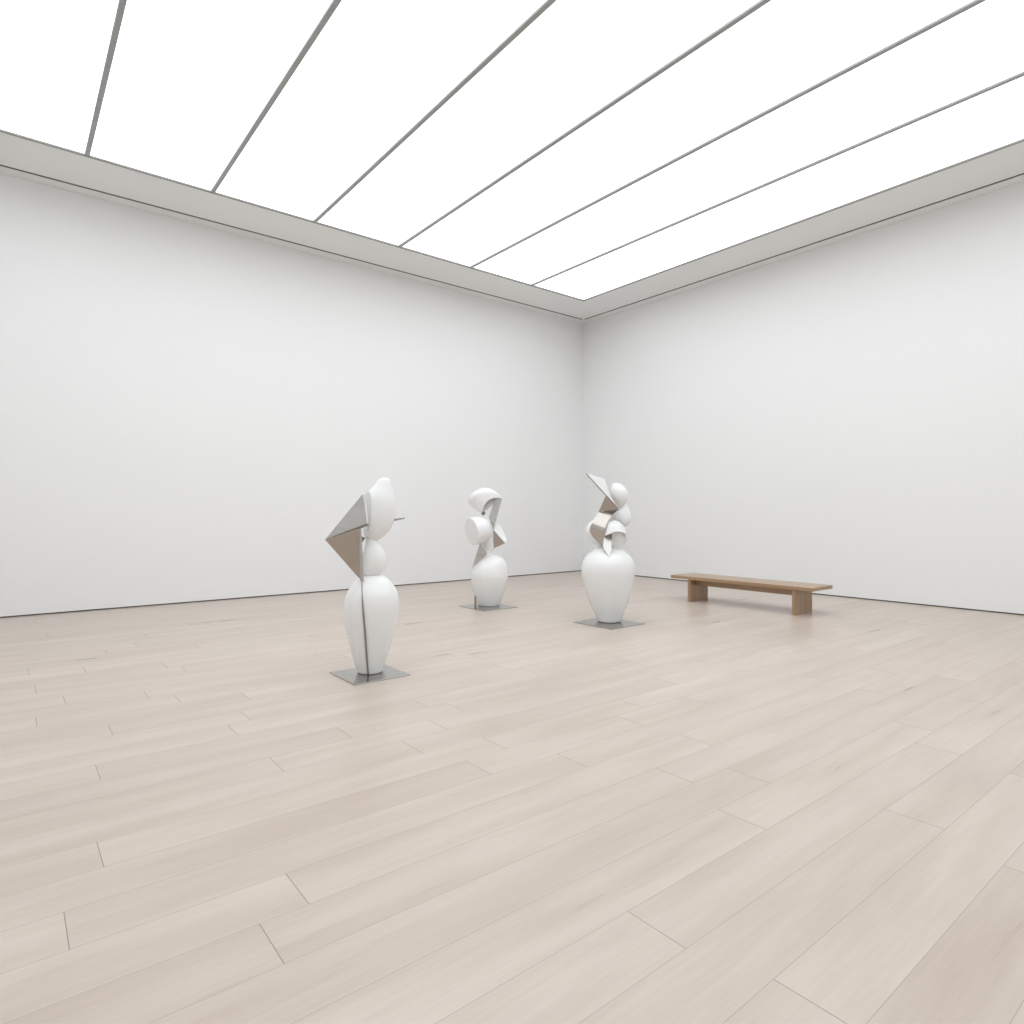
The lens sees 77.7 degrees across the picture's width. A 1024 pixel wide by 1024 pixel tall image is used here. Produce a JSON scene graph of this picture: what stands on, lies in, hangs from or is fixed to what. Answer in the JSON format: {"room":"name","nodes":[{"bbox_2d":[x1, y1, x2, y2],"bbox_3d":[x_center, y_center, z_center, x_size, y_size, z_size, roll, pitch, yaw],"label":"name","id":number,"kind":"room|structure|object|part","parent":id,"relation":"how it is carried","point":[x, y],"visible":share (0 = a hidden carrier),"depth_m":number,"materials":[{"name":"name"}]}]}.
{"room":"museum","nodes":[
{"label":"museum","id":0,"kind":"room"},
{"bbox_2d":[0,173,583,616],"bbox_3d":[-4.165,-1.915,12.524,15.818,6.989,0.150,0,0,-39],"label":"wall","id":1,"kind":"structure","parent":0,"point":[189,411],"depth_m":11.73,"materials":[{"name":"white paint"}]},
{"bbox_2d":[0,570,580,617],"bbox_3d":[-4.171,1.589,12.532,15.818,0.021,0.130,0,0,-39],"label":"baseboard","id":2,"kind":"structure","parent":1,"relation":"attached to","point":[578,570],"depth_m":11.50,"materials":[{"name":"grey"}]},
{"bbox_2d":[0,571,1023,1023],"bbox_3d":[0.721,1.650,6.404,15.818,0.100,15.811,0,0,-39],"label":"floor","id":3,"kind":"structure","parent":0,"point":[731,806],"depth_m":3.38,"materials":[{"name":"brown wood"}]},
{"bbox_2d":[325,478,409,684],"bbox_3d":[-1.440,0.628,6.255,0.748,1.943,0.605,0,0,-39],"label":"abstract sculpture","id":4,"kind":"object","parent":3,"relation":"on","point":[371,603],"visible":1,"depth_m":6.17,"materials":[{"name":"ceramic"}]},
{"bbox_3d":[-1.433,1.107,6.194,0.087,0.964,0.292,0,0,-13],"label":"spine blade","id":5,"kind":"part","parent":4,"relation":"part of","materials":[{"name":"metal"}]},
{"bbox_3d":[-1.402,1.595,6.271,0.585,0.010,0.583,0,0,-39],"label":"plate","id":6,"kind":"part","parent":4,"relation":"part of","materials":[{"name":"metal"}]},
{"bbox_2d":[344,575,398,674],"bbox_3d":[-1.397,1.105,6.331,0.541,0.968,0.540,0,0,-13],"label":"vase","id":7,"kind":"object","parent":4,"relation":"on","point":[371,603],"depth_m":6.15,"materials":[{"name":"white ceramic"}]},
{"bbox_3d":[-1.370,0.459,6.337,0.246,0.387,0.208,0,0,-13],"label":"bulb","id":8,"kind":"part","parent":4,"relation":"part of","materials":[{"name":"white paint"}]},
{"bbox_2d":[460,488,516,610],"bbox_3d":[-0.394,0.592,10.777,0.778,2.015,0.786,0,0,-39],"label":"abstract sculpture","id":9,"kind":"object","parent":3,"relation":"on","point":[489,572],"visible":1,"depth_m":10.69,"materials":[{"name":"ceramic"}]},
{"bbox_3d":[-0.605,1.490,10.519,0.035,0.200,0.030,0,0,-2],"label":"corner rod","id":10,"kind":"part","parent":9,"relation":"part of","materials":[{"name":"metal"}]},
{"bbox_2d":[468,488,501,512],"bbox_3d":[-0.457,-0.191,10.831,0.575,0.448,0.200,0,0,-2],"label":"hood","id":11,"kind":"object","parent":9,"relation":"attached to","point":[482,499],"depth_m":10.80,"materials":[{"name":"white paint"}]},
{"bbox_3d":[-0.406,1.595,10.731,0.702,0.010,0.728,0,0,-39],"label":"plate","id":12,"kind":"part","parent":9,"relation":"part of","materials":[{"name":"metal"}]},
{"bbox_2d":[470,555,507,605],"bbox_3d":[-0.386,1.161,10.872,0.648,0.854,0.648,0,0,-2],"label":"vase","id":13,"kind":"object","parent":9,"relation":"on","point":[489,573],"depth_m":10.65,"materials":[{"name":"white ceramic"}]},
{"bbox_2d":[573,473,644,629],"bbox_3d":[1.403,0.522,9.216,0.816,2.157,0.842,0,0,-39],"label":"abstract sculpture","id":14,"kind":"object","parent":3,"relation":"on","point":[608,571],"visible":1,"depth_m":9.07,"materials":[{"name":"ceramic"}]},
{"bbox_3d":[1.306,-0.296,9.167,0.471,0.522,0.148,0,0,9],"label":"blade","id":15,"kind":"part","parent":14,"relation":"part of","materials":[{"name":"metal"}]},
{"bbox_2d":[581,547,634,622],"bbox_3d":[1.398,1.053,9.254,0.777,1.072,0.777,0,0,9],"label":"vase","id":16,"kind":"object","parent":14,"relation":"on","point":[608,573],"depth_m":8.99,"materials":[{"name":"white ceramic"}]},
{"bbox_3d":[1.392,1.595,9.143,0.708,0.010,0.741,0,0,-39],"label":"plate","id":17,"kind":"part","parent":14,"relation":"part of","materials":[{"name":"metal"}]},
{"bbox_2d":[671,573,832,615],"bbox_3d":[3.974,1.375,10.818,0.650,0.450,2.610,0,0,-39],"label":"wooden bench","id":18,"kind":"object","parent":3,"relation":"on","point":[698,583],"visible":1,"depth_m":10.53,"materials":[{"name":"brown wood"}]},
{"bbox_3d":[3.365,1.403,11.512,0.535,0.395,0.055,0,0,-39],"label":"leg","id":19,"kind":"part","parent":18,"relation":"part of","materials":[{"name":"brown wood"}]},
{"bbox_3d":[3.974,1.177,10.818,0.650,0.055,2.610,0,0,-39],"label":"seat","id":20,"kind":"part","parent":18,"relation":"part of","materials":[{"name":"brown wood"}]},
{"bbox_3d":[4.566,1.403,10.008,0.535,0.395,0.055,0,0,-39],"label":"leg","id":21,"kind":"part","parent":18,"relation":"part of","materials":[{"name":"brown wood"}]},
{"bbox_2d":[0,132,1023,323],"bbox_3d":[0.721,-5.190,6.404,15.518,0.160,15.511,0,0,-39],"label":"ceiling","id":22,"kind":"structure","parent":0,"point":[15,152],"depth_m":11.22,"materials":[{"name":"white paint"}]},
{"bbox_2d":[0,0,1023,300],"bbox_3d":[0.721,-5.233,6.404,13.038,0.254,13.031,0,0,-39],"label":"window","id":23,"kind":"structure","parent":22,"relation":"in","point":[582,150],"depth_m":8.01,"materials":[{"name":"frosted glass"},{"name":"grey metal"}]},
{"bbox_3d":[-2.772,-5.138,3.617,1.615,0.015,12.771,0,0,-39],"label":"diffuser pane","id":24,"kind":"part","parent":23,"relation":"part of","materials":[{"name":"white glass"}]},
{"bbox_3d":[-1.462,-5.138,4.662,1.615,0.015,12.771,0,0,-39],"label":"diffuser pane","id":25,"kind":"part","parent":23,"relation":"part of","materials":[{"name":"white"}]},
{"bbox_3d":[-0.153,-5.138,5.707,1.615,0.015,12.771,0,0,-39],"label":"diffuser pane","id":26,"kind":"part","parent":23,"relation":"part of","materials":[{"name":"white"}]},
{"bbox_3d":[0.721,-5.178,6.404,12.838,0.144,12.831,0,0,-39],"label":"frame","id":27,"kind":"part","parent":23,"relation":"part of","materials":[{"name":"grey"}]},
{"bbox_3d":[1.156,-5.138,6.752,1.615,0.015,12.771,0,0,-39],"label":"diffuser pane","id":28,"kind":"part","parent":23,"relation":"part of","materials":[{"name":"white"}]},
{"bbox_3d":[2.465,-5.138,7.797,1.615,0.015,12.771,0,0,-39],"label":"diffuser pane","id":29,"kind":"part","parent":23,"relation":"part of","materials":[{"name":"white glass"}]},
{"bbox_3d":[3.774,-5.138,8.842,1.615,0.015,12.771,0,0,-39],"label":"diffuser pane","id":30,"kind":"part","parent":23,"relation":"part of","materials":[{"name":"white glass"}]},
{"bbox_3d":[5.083,-5.138,9.887,1.615,0.015,12.771,0,0,-39],"label":"diffuser pane","id":31,"kind":"part","parent":23,"relation":"part of","materials":[{"name":"white"}]},
{"bbox_2d":[0,164,1023,319],"bbox_3d":[0.721,-5.173,6.404,15.026,0.115,15.019,0,0,-39],"label":"trim","id":32,"kind":"structure","parent":22,"relation":"attached to","point":[0,164],"depth_m":11.81,"materials":[{"name":"grey"}]},
{"bbox_2d":[584,182,1023,613],"bbox_3d":[6.890,-1.915,11.233,0.150,6.989,15.661,0,0,-39],"label":"wall","id":33,"kind":"structure","parent":0,"point":[847,415],"depth_m":12.05,"materials":[{"name":"white paint"}]},
{"bbox_2d":[635,575,1023,614],"bbox_3d":[6.891,1.589,11.248,0.130,0.021,15.681,0,0,-39],"label":"baseboard","id":34,"kind":"structure","parent":33,"relation":"attached to","point":[635,575],"depth_m":11.15,"materials":[{"name":"grey"}]}
]}

